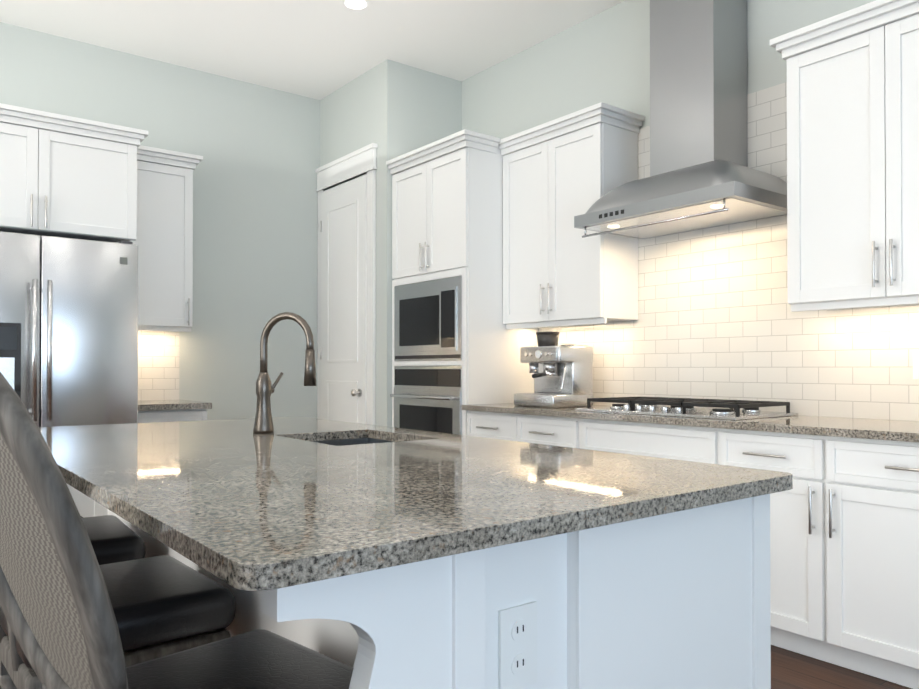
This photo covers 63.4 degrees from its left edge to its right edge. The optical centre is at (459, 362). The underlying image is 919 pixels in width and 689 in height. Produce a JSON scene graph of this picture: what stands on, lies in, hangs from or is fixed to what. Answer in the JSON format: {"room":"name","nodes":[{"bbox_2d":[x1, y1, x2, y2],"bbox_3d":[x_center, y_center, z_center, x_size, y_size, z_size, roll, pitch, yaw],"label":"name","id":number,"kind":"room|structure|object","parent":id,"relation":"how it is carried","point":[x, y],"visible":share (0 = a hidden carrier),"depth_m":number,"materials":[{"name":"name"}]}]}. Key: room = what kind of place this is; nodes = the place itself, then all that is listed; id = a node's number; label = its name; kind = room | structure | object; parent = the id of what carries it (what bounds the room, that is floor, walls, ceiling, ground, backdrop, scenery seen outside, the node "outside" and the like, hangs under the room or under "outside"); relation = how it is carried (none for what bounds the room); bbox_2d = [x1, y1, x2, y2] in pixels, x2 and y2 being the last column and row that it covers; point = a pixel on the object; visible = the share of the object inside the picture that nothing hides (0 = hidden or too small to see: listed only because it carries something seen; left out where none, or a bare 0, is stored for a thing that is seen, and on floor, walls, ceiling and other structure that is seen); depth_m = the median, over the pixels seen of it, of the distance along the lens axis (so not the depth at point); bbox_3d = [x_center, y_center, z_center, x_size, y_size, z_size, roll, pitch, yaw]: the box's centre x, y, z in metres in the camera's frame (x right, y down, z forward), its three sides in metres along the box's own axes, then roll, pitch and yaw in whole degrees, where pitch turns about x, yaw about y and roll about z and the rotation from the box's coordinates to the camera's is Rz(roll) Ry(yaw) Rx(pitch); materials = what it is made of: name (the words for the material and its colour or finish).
{"room":"kitchen","nodes":[
{"label":"kitchen","id":0,"kind":"room"},
{"bbox_2d":[0,22,319,419],"bbox_3d":[-3.673,-0.472,4.013,6.400,3.280,0.100,0,-1,-38],"label":"wall","id":1,"kind":"structure","parent":0,"point":[255,228],"depth_m":5.48,"materials":[{"name":"grey paint"}]},
{"bbox_2d":[0,103,147,242],"bbox_3d":[-2.535,-1.062,4.387,1.146,0.654,0.704,0,-1,-38],"label":"upper cabinet","id":2,"kind":"object","parent":1,"relation":"attached to","point":[64,176],"visible":0.98,"depth_m":4.24,"materials":[{"name":"white wood"}]},
{"bbox_2d":[138,331,179,400],"bbox_3d":[-2.156,0.015,5.116,0.445,0.535,0.010,0,-1,-38],"label":"tile backsplash","id":3,"kind":"structure","parent":1,"relation":"attached to","point":[158,365],"depth_m":5.16,"materials":[{"name":"white tile"}]},
{"bbox_2d":[136,145,202,331],"bbox_3d":[-2.023,-0.793,4.985,0.480,1.180,0.365,0,-1,-38],"label":"upper cabinet","id":4,"kind":"object","parent":1,"relation":"attached to","point":[164,241],"visible":0.56,"depth_m":4.89,"materials":[{"name":"white wood"}]},
{"bbox_2d":[0,0,624,99],"bbox_3d":[-0.549,-2.181,0.654,7.200,0.080,9.300,0,-1,-38],"label":"ceiling","id":5,"kind":"structure","parent":0,"point":[318,49],"depth_m":4.74,"materials":[{"name":"white paint"}]},
{"bbox_2d":[341,0,370,10],"bbox_3d":[-0.608,-2.105,4.367,0.169,0.006,0.169,0,-1,43],"label":"recessed light","id":6,"kind":"object","parent":5,"relation":"in","point":[357,5],"visible":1,"depth_m":4.35,"materials":[{"name":"white"}]},
{"bbox_2d":[320,59,461,426],"bbox_3d":[-0.540,-0.456,5.811,0.755,3.280,1.100,0,-1,-38],"label":"wall","id":7,"kind":"structure","parent":0,"point":[392,109],"depth_m":5.28,"materials":[{"name":"grey paint"}]},
{"bbox_2d":[320,175,366,423],"bbox_3d":[-0.897,-0.081,5.562,0.104,2.514,0.680,0,-1,-38],"label":"pantry door","id":8,"kind":"structure","parent":7,"relation":"in","point":[343,348],"depth_m":5.54,"materials":[{"name":"white wood"}]},
{"bbox_2d":[315,143,377,424],"bbox_3d":[-0.862,-0.178,5.570,0.040,2.720,0.878,0,-1,-38],"label":"door frame","id":9,"kind":"structure","parent":7,"relation":"attached to","point":[354,164],"depth_m":5.30,"materials":[{"name":"white wood"}]},
{"bbox_2d":[462,0,875,331],"bbox_3d":[2.563,-0.486,2.346,0.100,3.280,8.180,0,-1,-38],"label":"wall","id":10,"kind":"structure","parent":0,"point":[603,57],"depth_m":4.50,"materials":[{"name":"grey paint"}]},
{"bbox_2d":[498,102,644,329],"bbox_3d":[0.640,-0.798,4.426,0.365,1.180,0.859,0,-1,-38],"label":"upper cabinet","id":11,"kind":"object","parent":10,"relation":"attached to","point":[560,173],"visible":1,"depth_m":4.25,"materials":[{"name":"white wood"}]},
{"bbox_2d":[574,0,786,238],"bbox_3d":[1.099,-1.378,3.679,0.562,1.469,0.920,0,-1,-38],"label":"range hood","id":12,"kind":"object","parent":10,"relation":"attached to","point":[703,175],"visible":1,"depth_m":3.61,"materials":[{"name":"silver metal"}]},
{"bbox_2d":[539,82,918,420],"bbox_3d":[1.488,-0.532,3.642,0.010,1.605,3.144,0,-1,-38],"label":"tile backsplash","id":13,"kind":"structure","parent":10,"relation":"attached to","point":[718,318],"depth_m":3.69,"materials":[{"name":"white tile"}]},
{"bbox_2d":[913,350,918,378],"bbox_3d":[1.914,0.010,3.074,0.006,0.120,0.072,0,-1,-38],"label":"outlet","id":14,"kind":"object","parent":13,"relation":"attached to","point":[915,364],"visible":1,"depth_m":3.09,"materials":[{"name":"white plastic"}]},
{"bbox_2d":[770,0,918,311],"bbox_3d":[1.749,-0.811,2.997,0.365,1.180,0.848,0,-1,-38],"label":"upper cabinet","id":15,"kind":"object","parent":10,"relation":"attached to","point":[852,158],"visible":1,"depth_m":2.99,"materials":[{"name":"white wood"}]},
{"bbox_2d":[771,645,911,688],"bbox_3d":[-0.549,1.169,0.625,7.200,0.060,9.300,0,-1,-38],"label":"floor","id":16,"kind":"structure","parent":0,"point":[791,669],"depth_m":2.74,"materials":[{"name":"brown wood"}]},
{"bbox_2d":[0,231,137,517],"bbox_3d":[-2.456,0.242,4.241,0.980,1.853,0.902,0,-1,-38],"label":"refrigerator","id":17,"kind":"object","parent":16,"relation":"on","point":[68,331],"visible":0.56,"depth_m":4.02,"materials":[{"name":"grey metal"}]},
{"bbox_2d":[0,515,145,688],"bbox_3d":[-1.266,0.568,2.180,0.572,1.166,0.453,0,-1,-35],"label":"stool","id":18,"kind":"object","parent":16,"relation":"on","point":[114,539],"visible":0.27,"depth_m":2.15,"materials":[{"name":"black leather"}]},
{"bbox_2d":[0,555,235,688],"bbox_3d":[-0.846,0.564,1.638,0.572,1.166,0.453,0,-1,-40],"label":"stool","id":19,"kind":"object","parent":16,"relation":"on","point":[163,605],"visible":0.46,"depth_m":1.59,"materials":[{"name":"black leather"}]},
{"bbox_2d":[138,399,211,422],"bbox_3d":[-1.952,0.717,4.858,0.452,0.913,0.632,0,-1,-38],"label":"base cabinet","id":20,"kind":"object","parent":16,"relation":"on","point":[150,411],"visible":0.12,"depth_m":4.64,"materials":[{"name":"white"}]},
{"bbox_2d":[0,372,352,688],"bbox_3d":[-0.410,0.559,1.079,0.453,1.166,0.572,0,-1,43],"label":"stool","id":21,"kind":"object","parent":16,"relation":"on","point":[56,606],"visible":1,"depth_m":0.91,"materials":[{"name":"grey fabric"}]},
{"bbox_2d":[69,488,770,688],"bbox_3d":[-0.485,0.709,2.103,1.080,0.880,2.284,0,-1,-38],"label":"kitchen island","id":22,"kind":"object","parent":16,"relation":"on","point":[682,601],"depth_m":1.23,"materials":[{"name":"wood"}]},
{"bbox_2d":[38,416,792,599],"bbox_3d":[-0.485,0.252,2.107,1.190,0.030,2.350,0,-1,-38],"label":"island countertop","id":23,"kind":"structure","parent":22,"relation":"on","point":[257,514],"depth_m":1.35,"materials":[{"name":"grey stone"}]},
{"bbox_2d":[253,312,315,432],"bbox_3d":[-0.595,0.035,2.501,0.145,0.407,0.241,0,-1,-38],"label":"faucet","id":24,"kind":"object","parent":23,"relation":"on","point":[265,390],"visible":1,"depth_m":2.51,"materials":[{"name":"grey metal"}]},
{"bbox_2d":[306,432,397,443],"bbox_3d":[-0.336,0.357,2.380,0.372,0.199,0.452,0,-1,-38],"label":"sink","id":25,"kind":"object","parent":23,"relation":"in","point":[363,439],"depth_m":2.60,"materials":[{"name":"grey metal"}]},
{"bbox_2d":[499,601,536,688],"bbox_3d":[0.091,0.438,1.142,0.076,0.126,0.008,0,-1,-38],"label":"outlet","id":26,"kind":"object","parent":22,"relation":"attached to","point":[518,647],"visible":1,"depth_m":1.14,"materials":[{"name":"white plastic"}]},
{"bbox_2d":[386,129,537,435],"bbox_3d":[0.013,-0.107,4.978,0.673,2.563,0.879,0,-1,-38],"label":"tall cabinet","id":27,"kind":"object","parent":16,"relation":"on","point":[456,344],"visible":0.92,"depth_m":4.68,"materials":[{"name":"white painted wood"},{"name":"stainless steel"}]},
{"bbox_2d":[467,411,513,440],"bbox_3d":[0.419,0.734,4.501,0.606,0.872,0.451,0,-1,-38],"label":"base cabinet","id":28,"kind":"object","parent":16,"relation":"on","point":[486,424],"depth_m":4.32,"materials":[{"name":"white wood"}]},
{"bbox_2d":[514,415,573,447],"bbox_3d":[0.723,0.731,4.110,0.606,0.872,0.539,0,-1,-38],"label":"base cabinet","id":29,"kind":"object","parent":16,"relation":"on","point":[538,429],"depth_m":3.97,"materials":[{"name":"white wood"}]},
{"bbox_2d":[574,419,697,461],"bbox_3d":[1.108,0.726,3.614,0.606,0.872,0.861,0,-1,-38],"label":"base cabinet","id":30,"kind":"object","parent":16,"relation":"on","point":[643,439],"depth_m":3.48,"materials":[{"name":"white wood"}]},
{"bbox_2d":[698,427,801,653],"bbox_3d":[1.467,0.722,3.151,0.606,0.872,0.581,0,-1,-38],"label":"base cabinet","id":31,"kind":"object","parent":16,"relation":"on","point":[765,450],"depth_m":2.94,"materials":[{"name":"white wood"}]},
{"bbox_2d":[802,435,918,688],"bbox_3d":[1.780,0.719,2.748,0.606,0.872,0.691,0,-1,-38],"label":"base cabinet","id":32,"kind":"object","parent":16,"relation":"on","point":[844,552],"depth_m":2.69,"materials":[{"name":"white wood"}]},
{"bbox_2d":[462,403,918,442],"bbox_3d":[1.229,0.264,3.432,0.642,0.030,3.140,0,-1,-38],"label":"countertop","id":33,"kind":"structure","parent":32,"relation":"on","point":[894,431],"depth_m":3.08,"materials":[{"name":"grey stone"}]},
{"bbox_2d":[514,332,592,407],"bbox_3d":[0.530,0.039,4.323,0.372,0.432,0.330,0,-1,-38],"label":"espresso machine","id":34,"kind":"object","parent":33,"relation":"on","point":[562,376],"visible":0.98,"depth_m":4.25,"materials":[{"name":"silver metal"}]},
{"bbox_2d":[576,396,797,419],"bbox_3d":[1.088,0.218,3.654,0.520,0.062,0.915,0,-1,-38],"label":"cooktop","id":35,"kind":"object","parent":33,"relation":"in","point":[681,407],"visible":0.98,"depth_m":3.48,"materials":[{"name":"silver metal"}]}
]}

